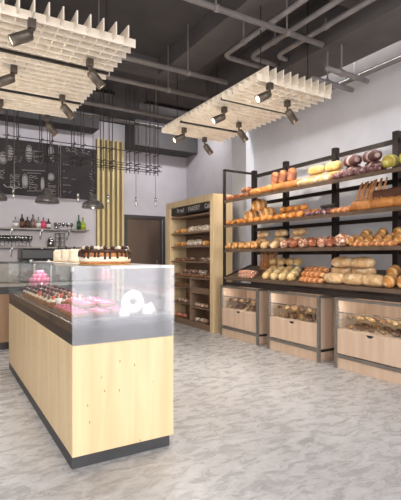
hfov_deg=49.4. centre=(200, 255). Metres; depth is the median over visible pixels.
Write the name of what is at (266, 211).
bread
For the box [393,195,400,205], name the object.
bread loaf
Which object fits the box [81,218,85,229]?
bottle
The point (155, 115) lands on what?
ceiling pipe
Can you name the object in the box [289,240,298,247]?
bread
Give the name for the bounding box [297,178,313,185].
bread loaf
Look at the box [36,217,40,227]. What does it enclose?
bottle
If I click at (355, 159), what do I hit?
bread loaf
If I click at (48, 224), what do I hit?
bottle
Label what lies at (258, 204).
bread
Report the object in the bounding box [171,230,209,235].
shelf
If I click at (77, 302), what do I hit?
pink eclair
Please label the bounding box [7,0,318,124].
ceiling
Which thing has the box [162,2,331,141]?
lattice
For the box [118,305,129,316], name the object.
meringue
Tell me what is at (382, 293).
rack
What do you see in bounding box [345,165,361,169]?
bread loaf
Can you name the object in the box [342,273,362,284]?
bread loaf
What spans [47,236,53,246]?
glass jar
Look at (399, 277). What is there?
loaf
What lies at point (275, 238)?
bread loaf
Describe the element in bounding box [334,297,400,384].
bin
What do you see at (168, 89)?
ceiling pipe
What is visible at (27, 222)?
bottle
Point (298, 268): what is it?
bread roll
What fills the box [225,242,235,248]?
baguette
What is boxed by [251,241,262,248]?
baguette
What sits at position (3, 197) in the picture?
pendant lamp
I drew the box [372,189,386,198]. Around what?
bread loaf
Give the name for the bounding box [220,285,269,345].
bin
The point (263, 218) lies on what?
bread roll
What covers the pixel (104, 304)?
pink eclair
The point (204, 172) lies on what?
wall
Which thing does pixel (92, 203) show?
pendant lamp
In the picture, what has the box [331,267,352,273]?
bread loaf
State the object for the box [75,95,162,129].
ceiling pipe
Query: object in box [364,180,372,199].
breadstick
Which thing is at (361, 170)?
bread loaf
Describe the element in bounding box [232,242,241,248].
baguette
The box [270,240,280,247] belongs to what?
bread loaf
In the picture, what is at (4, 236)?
drinking glass
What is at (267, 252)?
breadstick
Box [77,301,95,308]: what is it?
pink eclair
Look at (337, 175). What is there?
bread loaf
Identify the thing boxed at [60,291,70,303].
tart
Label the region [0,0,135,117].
lattice
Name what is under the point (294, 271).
bread roll
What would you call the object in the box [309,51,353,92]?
ceiling pipe
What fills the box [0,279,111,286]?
countertop
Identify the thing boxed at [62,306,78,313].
pink eclair
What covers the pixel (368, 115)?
wall
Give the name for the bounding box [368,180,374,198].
breadstick
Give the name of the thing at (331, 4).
ceiling pipe
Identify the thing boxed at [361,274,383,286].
bread loaf
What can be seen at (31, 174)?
chalkboard
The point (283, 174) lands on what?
bread loaf
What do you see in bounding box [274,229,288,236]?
bread loaf
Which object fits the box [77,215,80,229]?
bottle
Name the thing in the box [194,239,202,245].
loaf
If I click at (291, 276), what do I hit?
bread roll
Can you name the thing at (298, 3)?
ceiling pipe
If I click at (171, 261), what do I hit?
shelf
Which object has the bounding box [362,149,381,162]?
bread loaf
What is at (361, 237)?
baguette
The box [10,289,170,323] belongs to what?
display tray
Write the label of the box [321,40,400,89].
trim
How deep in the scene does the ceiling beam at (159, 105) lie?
8.22 m
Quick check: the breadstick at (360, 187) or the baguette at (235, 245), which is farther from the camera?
the baguette at (235, 245)
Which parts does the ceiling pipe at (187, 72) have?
hanger rod, hanger rod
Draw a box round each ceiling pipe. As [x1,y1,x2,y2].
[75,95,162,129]
[81,79,176,119]
[91,27,208,100]
[98,0,227,84]
[184,0,323,47]
[225,0,307,70]
[251,0,343,67]
[277,0,374,61]
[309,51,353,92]
[323,44,369,83]
[332,56,400,89]
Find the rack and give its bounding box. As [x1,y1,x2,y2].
[223,130,400,302]
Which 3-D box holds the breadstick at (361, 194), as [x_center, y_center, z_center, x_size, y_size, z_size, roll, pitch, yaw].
[1.817,-0.683,4.929,0.133,0.299,0.027,0,0,41]
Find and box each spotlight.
[0,64,17,87]
[0,99,3,113]
[7,17,35,46]
[44,114,58,136]
[59,94,75,119]
[86,57,105,89]
[172,127,186,142]
[202,137,212,155]
[211,106,226,124]
[236,121,248,142]
[255,82,273,103]
[284,99,297,124]
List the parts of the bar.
door, door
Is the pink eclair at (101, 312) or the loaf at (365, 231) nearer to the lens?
the pink eclair at (101, 312)
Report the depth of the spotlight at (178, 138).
5.92 m
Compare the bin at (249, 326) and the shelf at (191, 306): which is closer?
the bin at (249, 326)
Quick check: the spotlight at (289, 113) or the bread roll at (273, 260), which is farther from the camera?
the bread roll at (273, 260)
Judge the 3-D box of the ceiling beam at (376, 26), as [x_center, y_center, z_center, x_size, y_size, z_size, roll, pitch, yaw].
[2.521,-2.575,3.431,0.590,0.549,8.500,0,0,-31]
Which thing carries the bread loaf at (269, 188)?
in the rack
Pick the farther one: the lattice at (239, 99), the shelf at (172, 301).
the shelf at (172, 301)
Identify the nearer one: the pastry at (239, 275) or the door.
the pastry at (239, 275)
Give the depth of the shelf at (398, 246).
4.77 m
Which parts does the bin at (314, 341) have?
post, panel, rail, rail, drawer, kick panel, panel, post, rail, panel, rail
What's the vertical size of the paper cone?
0.070 m
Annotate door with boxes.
[124,214,164,310]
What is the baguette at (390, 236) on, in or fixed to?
in the rack
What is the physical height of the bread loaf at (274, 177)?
0.216 m
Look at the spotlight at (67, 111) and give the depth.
4.74 m
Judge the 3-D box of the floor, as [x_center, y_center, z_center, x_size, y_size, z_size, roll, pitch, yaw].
[-0.897,1.310,3.251,8.600,0.120,11.900,0,0,-31]
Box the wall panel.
[96,138,123,301]
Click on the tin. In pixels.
(326, 206)
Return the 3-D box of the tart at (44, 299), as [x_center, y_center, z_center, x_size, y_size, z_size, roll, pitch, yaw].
[-1.211,0.330,3.465,0.097,0.116,0.097,0,0,-21]
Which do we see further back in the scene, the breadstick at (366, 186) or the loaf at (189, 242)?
the loaf at (189, 242)
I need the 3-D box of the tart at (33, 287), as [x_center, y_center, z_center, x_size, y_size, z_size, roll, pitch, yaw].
[-1.529,0.330,3.997,0.097,0.116,0.097,0,0,-14]
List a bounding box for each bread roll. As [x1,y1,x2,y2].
[202,240,209,244]
[260,216,266,220]
[262,272,270,278]
[266,215,273,219]
[269,257,277,264]
[270,272,278,279]
[273,214,280,219]
[277,257,285,264]
[278,272,286,280]
[279,207,286,212]
[280,213,287,218]
[286,206,293,211]
[286,257,293,264]
[286,273,296,280]
[288,212,294,217]
[290,269,299,276]
[293,205,300,210]
[293,266,301,272]
[294,258,302,264]
[295,211,303,216]
[300,204,308,209]
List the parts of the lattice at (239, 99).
suspension rod, suspension rod, suspension rod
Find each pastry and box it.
[238,270,253,273]
[238,274,253,277]
[391,332,399,336]
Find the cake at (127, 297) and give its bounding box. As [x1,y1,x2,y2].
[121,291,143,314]
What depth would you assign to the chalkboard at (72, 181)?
8.89 m
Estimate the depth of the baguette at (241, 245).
6.47 m
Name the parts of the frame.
vertical rod, vertical rod, vertical rod, vertical rod, horizontal rod, horizontal rod, horizontal rod, horizontal rod, horizontal rod, vertical rod, vertical rod, vertical rod, vertical rod, horizontal rod, vertical rod, vertical rod, vertical rod, vertical rod, horizontal rod, horizontal rod, horizontal rod, vertical rod, vertical rod, vertical rod, vertical rod, horizontal rod, vertical rod, vertical rod, vertical rod, vertical rod, vertical rod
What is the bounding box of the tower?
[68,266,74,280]
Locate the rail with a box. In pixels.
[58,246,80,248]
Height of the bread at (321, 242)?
0.112 m
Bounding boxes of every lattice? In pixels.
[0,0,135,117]
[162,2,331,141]
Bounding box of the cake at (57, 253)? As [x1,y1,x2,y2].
[52,249,62,261]
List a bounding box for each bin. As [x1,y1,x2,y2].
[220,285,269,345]
[267,290,338,362]
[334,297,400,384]
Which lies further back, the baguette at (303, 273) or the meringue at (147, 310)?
the baguette at (303, 273)
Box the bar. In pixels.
[0,261,111,348]
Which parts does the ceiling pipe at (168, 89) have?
hanger rod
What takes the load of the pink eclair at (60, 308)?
on the display counter at (101, 387)
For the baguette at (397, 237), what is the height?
0.121 m
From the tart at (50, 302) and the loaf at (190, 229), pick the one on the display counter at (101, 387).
the tart at (50, 302)
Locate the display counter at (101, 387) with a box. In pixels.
[8,261,173,469]
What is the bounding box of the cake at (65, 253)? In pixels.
[60,249,69,261]
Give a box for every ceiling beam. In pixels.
[0,108,98,133]
[93,88,113,95]
[113,52,179,82]
[125,119,197,157]
[144,101,191,112]
[158,0,295,79]
[206,0,400,98]
[329,0,362,8]
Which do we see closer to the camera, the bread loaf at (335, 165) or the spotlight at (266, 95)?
the spotlight at (266, 95)
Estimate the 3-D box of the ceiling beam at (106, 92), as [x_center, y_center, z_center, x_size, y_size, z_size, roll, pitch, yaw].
[-3.062,-2.820,6.675,3.600,0.050,0.100,0,0,-31]
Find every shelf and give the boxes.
[0,227,89,239]
[0,246,80,256]
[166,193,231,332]
[171,212,209,219]
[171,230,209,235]
[171,245,209,247]
[171,261,209,262]
[171,276,209,279]
[171,300,188,304]
[190,305,209,310]
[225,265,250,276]
[227,266,400,289]
[231,243,400,248]
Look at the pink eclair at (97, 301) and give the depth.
2.95 m
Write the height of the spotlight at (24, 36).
0.225 m
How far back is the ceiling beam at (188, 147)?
9.37 m
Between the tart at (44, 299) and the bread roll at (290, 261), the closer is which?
the tart at (44, 299)
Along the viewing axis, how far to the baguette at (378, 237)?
4.54 m
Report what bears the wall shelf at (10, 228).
attached to the wall at (171, 182)
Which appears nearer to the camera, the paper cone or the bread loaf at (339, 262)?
the paper cone
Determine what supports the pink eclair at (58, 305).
on the display counter at (101, 387)
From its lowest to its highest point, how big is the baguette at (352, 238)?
0.122 m
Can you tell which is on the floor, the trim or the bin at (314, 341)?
the bin at (314, 341)
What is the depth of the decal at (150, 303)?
2.99 m
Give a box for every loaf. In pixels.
[187,240,194,245]
[188,226,194,231]
[194,225,201,231]
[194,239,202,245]
[201,224,209,230]
[250,187,260,194]
[256,238,267,241]
[257,231,269,237]
[260,240,270,248]
[261,185,273,192]
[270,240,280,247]
[271,172,278,184]
[273,182,284,190]
[273,237,286,240]
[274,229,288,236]
[278,170,287,182]
[284,180,298,188]
[287,168,296,180]
[292,228,306,235]
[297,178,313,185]
[308,165,324,175]
[313,174,332,182]
[324,272,343,283]
[325,161,342,171]
[331,256,352,267]
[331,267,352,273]
[332,171,343,178]
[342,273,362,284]
[343,154,361,166]
[343,169,354,176]
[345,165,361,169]
[350,199,372,210]
[350,256,375,267]
[352,267,376,274]
[355,167,368,174]
[360,229,372,234]
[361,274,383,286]
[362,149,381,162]
[364,160,380,166]
[367,164,381,172]
[371,196,395,208]
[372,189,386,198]
[376,228,388,235]
[381,154,398,167]
[383,273,397,287]
[386,187,400,196]
[386,265,400,275]
[392,227,400,233]
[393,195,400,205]
[397,275,400,287]
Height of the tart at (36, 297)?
0.116 m
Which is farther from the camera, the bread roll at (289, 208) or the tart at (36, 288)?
the bread roll at (289, 208)
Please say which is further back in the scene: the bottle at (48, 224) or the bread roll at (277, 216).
the bottle at (48, 224)
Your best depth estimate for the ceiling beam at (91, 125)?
8.42 m
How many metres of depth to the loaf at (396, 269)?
4.56 m
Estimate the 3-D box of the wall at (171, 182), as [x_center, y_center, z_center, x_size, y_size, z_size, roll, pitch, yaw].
[-3.895,-0.800,8.262,8.600,4.100,0.180,0,0,-31]
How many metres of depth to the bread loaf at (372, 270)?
4.83 m
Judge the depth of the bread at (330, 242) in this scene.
4.98 m
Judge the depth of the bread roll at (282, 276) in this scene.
5.68 m
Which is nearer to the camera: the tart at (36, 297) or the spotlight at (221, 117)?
the tart at (36, 297)
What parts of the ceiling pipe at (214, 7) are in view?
hanger rod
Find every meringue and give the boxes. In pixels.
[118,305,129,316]
[142,304,152,314]
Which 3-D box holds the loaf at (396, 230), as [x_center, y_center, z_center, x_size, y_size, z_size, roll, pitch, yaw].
[2.110,-0.244,4.645,0.120,0.141,0.238,0,0,28]
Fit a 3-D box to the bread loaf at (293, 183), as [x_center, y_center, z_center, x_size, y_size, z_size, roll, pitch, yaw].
[1.180,-0.916,5.578,0.118,0.106,0.250,0,0,-34]
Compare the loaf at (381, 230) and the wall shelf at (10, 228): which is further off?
the wall shelf at (10, 228)
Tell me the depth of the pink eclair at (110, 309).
2.95 m
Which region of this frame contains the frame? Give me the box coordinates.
[1,79,161,174]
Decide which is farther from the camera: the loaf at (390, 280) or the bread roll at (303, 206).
the bread roll at (303, 206)
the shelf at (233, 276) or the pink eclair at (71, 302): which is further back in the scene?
the shelf at (233, 276)
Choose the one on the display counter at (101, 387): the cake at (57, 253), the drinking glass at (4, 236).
the cake at (57, 253)
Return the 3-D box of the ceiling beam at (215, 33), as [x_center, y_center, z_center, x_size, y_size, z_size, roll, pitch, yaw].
[1.704,-2.729,2.820,0.420,0.239,8.290,0,0,-31]
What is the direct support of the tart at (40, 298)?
on the display counter at (101, 387)
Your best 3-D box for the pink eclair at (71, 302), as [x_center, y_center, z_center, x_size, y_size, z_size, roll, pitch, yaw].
[-0.849,0.317,3.006,0.118,0.048,0.041,0,0,-31]
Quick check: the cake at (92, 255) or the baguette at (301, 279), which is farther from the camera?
the baguette at (301, 279)
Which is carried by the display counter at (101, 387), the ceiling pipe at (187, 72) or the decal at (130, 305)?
the decal at (130, 305)
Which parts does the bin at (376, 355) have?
post, panel, rail, kick panel, rail, drawer, panel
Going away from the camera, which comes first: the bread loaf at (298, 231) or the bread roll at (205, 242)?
the bread loaf at (298, 231)
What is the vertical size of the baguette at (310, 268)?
0.076 m
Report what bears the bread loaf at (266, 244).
in the rack
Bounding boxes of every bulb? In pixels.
[11,110,14,194]
[154,118,156,202]
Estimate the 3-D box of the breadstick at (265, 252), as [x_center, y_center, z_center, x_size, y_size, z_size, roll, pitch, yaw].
[0.968,0.075,6.528,0.028,0.260,0.082,0,0,-17]
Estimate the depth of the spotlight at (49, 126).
5.41 m
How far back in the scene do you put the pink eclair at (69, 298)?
3.07 m
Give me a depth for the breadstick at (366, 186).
4.88 m
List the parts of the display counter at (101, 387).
support post, glass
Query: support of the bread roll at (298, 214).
in the rack
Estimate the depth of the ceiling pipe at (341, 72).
4.73 m
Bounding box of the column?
[232,128,253,283]
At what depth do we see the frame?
6.97 m
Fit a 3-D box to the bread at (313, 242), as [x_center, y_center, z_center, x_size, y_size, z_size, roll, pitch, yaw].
[1.362,-0.154,5.266,0.133,0.107,0.127,0,0,-10]
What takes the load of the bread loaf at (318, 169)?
on the bread loaf
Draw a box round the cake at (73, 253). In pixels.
[69,248,79,262]
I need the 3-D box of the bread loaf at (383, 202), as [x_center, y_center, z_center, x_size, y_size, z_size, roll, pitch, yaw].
[1.864,-0.538,4.414,0.124,0.116,0.300,0,0,-29]
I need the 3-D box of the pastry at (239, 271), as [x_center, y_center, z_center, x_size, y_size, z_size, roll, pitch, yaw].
[0.668,0.235,6.413,0.070,0.064,0.360,0,0,-29]
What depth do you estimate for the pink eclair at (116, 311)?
2.85 m
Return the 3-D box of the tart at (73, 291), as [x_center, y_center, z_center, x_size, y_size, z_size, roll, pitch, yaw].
[-1.039,0.330,3.567,0.097,0.116,0.097,0,0,-43]
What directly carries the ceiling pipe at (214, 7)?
hanging from the ceiling
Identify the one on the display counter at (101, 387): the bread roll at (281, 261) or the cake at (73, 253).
the cake at (73, 253)
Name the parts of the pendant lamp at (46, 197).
lamp shade, cord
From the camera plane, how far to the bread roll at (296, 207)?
5.60 m
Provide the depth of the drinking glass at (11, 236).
8.17 m
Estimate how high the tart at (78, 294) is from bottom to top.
0.116 m
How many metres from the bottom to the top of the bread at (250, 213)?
0.186 m
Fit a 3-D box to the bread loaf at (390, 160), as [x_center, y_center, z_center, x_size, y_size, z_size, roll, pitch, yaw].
[1.927,-0.963,4.430,0.168,0.144,0.161,0,0,-21]
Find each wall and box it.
[0,121,185,309]
[186,137,231,198]
[254,61,400,269]
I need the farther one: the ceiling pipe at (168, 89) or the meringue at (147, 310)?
the ceiling pipe at (168, 89)
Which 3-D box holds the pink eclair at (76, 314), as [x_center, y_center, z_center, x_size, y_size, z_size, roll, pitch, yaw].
[-0.759,0.363,2.739,0.118,0.048,0.041,0,0,-31]
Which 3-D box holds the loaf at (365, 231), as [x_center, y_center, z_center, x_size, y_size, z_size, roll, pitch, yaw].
[1.902,-0.244,4.993,0.120,0.141,0.238,0,0,33]
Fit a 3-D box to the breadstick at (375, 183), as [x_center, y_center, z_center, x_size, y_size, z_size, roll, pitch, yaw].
[1.897,-0.689,4.796,0.095,0.309,0.028,0,0,30]
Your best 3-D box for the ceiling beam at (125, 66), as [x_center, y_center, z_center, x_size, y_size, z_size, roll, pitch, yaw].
[-2.991,-2.748,4.998,6.200,0.195,0.250,0,0,-31]
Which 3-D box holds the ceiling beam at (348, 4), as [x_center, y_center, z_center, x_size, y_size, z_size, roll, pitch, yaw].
[0.463,-2.689,3.336,3.020,0.318,0.850,0,0,-31]
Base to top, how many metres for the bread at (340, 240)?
0.153 m
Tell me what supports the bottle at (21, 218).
on the wall shelf at (10, 228)
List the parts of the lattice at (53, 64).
suspension rod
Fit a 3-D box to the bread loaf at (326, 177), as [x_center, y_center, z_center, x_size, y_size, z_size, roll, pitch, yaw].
[1.442,-0.910,5.142,0.117,0.094,0.270,0,0,-32]
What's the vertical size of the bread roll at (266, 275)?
0.106 m
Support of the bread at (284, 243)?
in the rack
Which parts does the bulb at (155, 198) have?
cord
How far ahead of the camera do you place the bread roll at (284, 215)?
5.65 m
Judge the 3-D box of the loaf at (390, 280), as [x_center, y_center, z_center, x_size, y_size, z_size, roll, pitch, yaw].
[1.919,0.245,4.402,0.139,0.148,0.235,0,0,34]
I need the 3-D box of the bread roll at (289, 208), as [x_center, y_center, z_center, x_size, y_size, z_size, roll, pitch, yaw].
[1.184,-0.623,5.751,0.106,0.081,0.106,0,0,8]
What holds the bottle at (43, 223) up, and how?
on the wall shelf at (10, 228)
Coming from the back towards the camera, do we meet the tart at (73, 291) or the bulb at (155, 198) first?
the bulb at (155, 198)
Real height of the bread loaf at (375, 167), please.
0.093 m
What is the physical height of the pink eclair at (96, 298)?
0.048 m
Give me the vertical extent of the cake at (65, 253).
0.130 m
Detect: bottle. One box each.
[12,217,18,227]
[20,214,23,227]
[25,217,29,227]
[31,214,34,227]
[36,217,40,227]
[41,218,45,228]
[46,219,50,228]
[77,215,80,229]
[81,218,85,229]
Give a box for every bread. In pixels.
[244,209,258,218]
[251,199,266,210]
[260,207,275,216]
[279,240,288,247]
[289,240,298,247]
[298,239,307,247]
[308,239,317,247]
[317,238,326,246]
[325,238,335,246]
[334,233,349,246]
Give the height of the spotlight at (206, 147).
0.260 m
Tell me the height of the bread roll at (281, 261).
0.107 m
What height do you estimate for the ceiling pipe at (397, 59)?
0.712 m
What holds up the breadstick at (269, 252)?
in the rack
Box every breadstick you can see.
[262,252,264,269]
[263,252,266,269]
[265,252,268,269]
[267,252,269,268]
[355,183,362,200]
[358,182,366,200]
[361,181,368,199]
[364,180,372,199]
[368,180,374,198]
[370,179,377,199]
[380,177,387,197]
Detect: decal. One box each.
[126,290,143,306]
[149,302,155,312]
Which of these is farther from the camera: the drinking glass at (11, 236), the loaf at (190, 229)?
the drinking glass at (11, 236)
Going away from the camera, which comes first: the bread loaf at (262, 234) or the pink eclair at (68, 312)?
the pink eclair at (68, 312)
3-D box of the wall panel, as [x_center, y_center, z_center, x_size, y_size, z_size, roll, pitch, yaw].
[-1.921,-0.610,9.286,0.600,3.720,0.070,0,0,-31]
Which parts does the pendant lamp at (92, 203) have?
lamp shade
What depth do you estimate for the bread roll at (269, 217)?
5.89 m
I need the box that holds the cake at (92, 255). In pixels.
[78,246,131,264]
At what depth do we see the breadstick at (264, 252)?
6.56 m
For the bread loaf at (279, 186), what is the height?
0.106 m
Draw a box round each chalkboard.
[0,137,57,197]
[59,145,95,199]
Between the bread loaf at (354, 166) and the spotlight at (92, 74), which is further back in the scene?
the bread loaf at (354, 166)
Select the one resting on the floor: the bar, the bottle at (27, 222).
the bar
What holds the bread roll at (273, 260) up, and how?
on the bread roll
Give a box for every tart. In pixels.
[22,284,28,295]
[25,285,31,296]
[28,286,34,298]
[31,287,38,299]
[34,288,42,301]
[38,289,45,303]
[42,290,49,304]
[46,292,57,306]
[56,290,62,297]
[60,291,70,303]
[68,289,75,297]
[73,291,83,298]
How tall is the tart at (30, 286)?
0.116 m
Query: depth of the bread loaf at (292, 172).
5.89 m
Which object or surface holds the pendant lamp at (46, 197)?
hanging from the frame
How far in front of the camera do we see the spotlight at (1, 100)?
4.87 m
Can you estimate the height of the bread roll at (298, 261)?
0.107 m
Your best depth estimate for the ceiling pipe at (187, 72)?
5.28 m
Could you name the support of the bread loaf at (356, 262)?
on the bread loaf at (372, 270)
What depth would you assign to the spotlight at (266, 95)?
4.37 m
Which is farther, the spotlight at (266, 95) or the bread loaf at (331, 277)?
the bread loaf at (331, 277)
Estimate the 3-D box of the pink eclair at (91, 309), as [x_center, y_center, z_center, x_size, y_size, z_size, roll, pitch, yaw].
[-0.700,0.363,2.903,0.118,0.048,0.041,0,0,-31]
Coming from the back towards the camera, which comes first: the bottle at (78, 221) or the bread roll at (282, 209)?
the bottle at (78, 221)
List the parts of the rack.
post, arm, post, rail, rail, rail, rail, post, rail, rail, rail, rail, frame, frame, post, rail, rail, rail, rail, post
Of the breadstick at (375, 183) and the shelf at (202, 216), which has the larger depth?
the shelf at (202, 216)
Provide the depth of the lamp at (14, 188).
6.31 m
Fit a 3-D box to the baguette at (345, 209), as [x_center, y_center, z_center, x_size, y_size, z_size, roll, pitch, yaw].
[1.560,-0.510,4.894,0.070,0.062,0.320,0,0,-30]
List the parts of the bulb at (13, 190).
cord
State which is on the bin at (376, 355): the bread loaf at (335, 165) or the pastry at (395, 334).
the pastry at (395, 334)
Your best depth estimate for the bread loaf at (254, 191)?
6.15 m
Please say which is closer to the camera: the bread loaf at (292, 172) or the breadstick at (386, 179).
the breadstick at (386, 179)
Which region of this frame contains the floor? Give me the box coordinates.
[0,310,400,499]
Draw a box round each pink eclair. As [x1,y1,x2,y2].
[54,303,69,309]
[58,305,73,311]
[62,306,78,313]
[65,297,79,303]
[66,308,82,315]
[69,298,84,305]
[70,310,88,317]
[73,300,89,306]
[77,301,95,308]
[87,307,102,313]
[89,297,103,301]
[92,308,109,315]
[94,299,108,305]
[98,300,115,307]
[107,305,121,312]
[112,307,120,314]
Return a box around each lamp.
[0,191,6,200]
[3,110,24,189]
[35,130,59,203]
[82,153,103,208]
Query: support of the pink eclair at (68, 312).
on the display counter at (101, 387)
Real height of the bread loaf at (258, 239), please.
0.102 m
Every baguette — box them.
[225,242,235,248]
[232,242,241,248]
[238,241,247,248]
[244,241,255,248]
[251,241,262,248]
[299,277,323,282]
[301,271,325,276]
[304,266,328,271]
[330,207,350,212]
[346,235,358,244]
[349,241,371,246]
[355,234,367,241]
[365,234,375,240]
[371,240,397,245]
[373,234,385,240]
[383,233,395,239]
[393,233,400,243]
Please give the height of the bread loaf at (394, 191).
0.175 m
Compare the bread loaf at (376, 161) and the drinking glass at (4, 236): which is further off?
the drinking glass at (4, 236)
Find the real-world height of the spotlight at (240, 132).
0.260 m
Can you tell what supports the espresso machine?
on the bar
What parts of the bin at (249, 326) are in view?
post, panel, rail, rail, drawer, kick panel, panel, post, panel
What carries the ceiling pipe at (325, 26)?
attached to the ceiling beam at (376, 26)
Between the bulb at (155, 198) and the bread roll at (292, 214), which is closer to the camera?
the bread roll at (292, 214)
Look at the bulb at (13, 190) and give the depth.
6.38 m
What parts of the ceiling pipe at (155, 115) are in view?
hanger rod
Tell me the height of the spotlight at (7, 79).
0.225 m
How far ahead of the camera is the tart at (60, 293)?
3.50 m
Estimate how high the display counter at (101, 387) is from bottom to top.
1.190 m
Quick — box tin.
[320,203,334,208]
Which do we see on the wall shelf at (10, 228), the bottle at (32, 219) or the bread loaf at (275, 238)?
the bottle at (32, 219)
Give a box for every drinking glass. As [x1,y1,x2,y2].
[3,235,6,245]
[10,235,13,245]
[28,236,32,246]
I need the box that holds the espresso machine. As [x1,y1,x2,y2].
[17,249,59,282]
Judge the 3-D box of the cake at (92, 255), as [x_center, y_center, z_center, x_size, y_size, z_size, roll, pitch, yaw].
[-0.672,-0.005,3.071,0.373,0.130,0.373,0,0,-35]
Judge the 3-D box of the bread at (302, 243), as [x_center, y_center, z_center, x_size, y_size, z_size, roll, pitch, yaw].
[1.278,-0.155,5.396,0.138,0.112,0.133,0,0,-11]
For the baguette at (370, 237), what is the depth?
4.62 m
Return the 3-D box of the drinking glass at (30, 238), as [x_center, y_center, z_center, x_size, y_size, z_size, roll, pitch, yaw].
[-3.279,-0.284,8.375,0.106,0.208,0.103,0,0,-31]
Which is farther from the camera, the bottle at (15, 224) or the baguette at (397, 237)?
the bottle at (15, 224)
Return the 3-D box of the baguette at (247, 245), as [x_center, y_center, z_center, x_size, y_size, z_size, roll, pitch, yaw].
[0.741,-0.164,6.428,0.275,0.123,0.107,0,0,-42]
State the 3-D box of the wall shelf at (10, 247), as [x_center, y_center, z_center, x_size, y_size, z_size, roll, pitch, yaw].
[-3.221,-0.076,8.421,2.320,0.208,0.220,0,0,-31]
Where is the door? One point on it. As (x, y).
(144, 235)
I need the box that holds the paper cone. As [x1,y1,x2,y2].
[55,298,61,304]
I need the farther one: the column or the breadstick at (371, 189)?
the column
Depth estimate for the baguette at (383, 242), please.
4.36 m
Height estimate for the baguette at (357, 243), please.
0.062 m
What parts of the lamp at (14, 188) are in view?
stem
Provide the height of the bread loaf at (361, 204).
0.116 m
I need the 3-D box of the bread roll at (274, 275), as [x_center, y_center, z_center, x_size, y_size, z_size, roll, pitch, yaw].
[0.998,0.268,5.876,0.120,0.107,0.127,0,0,6]

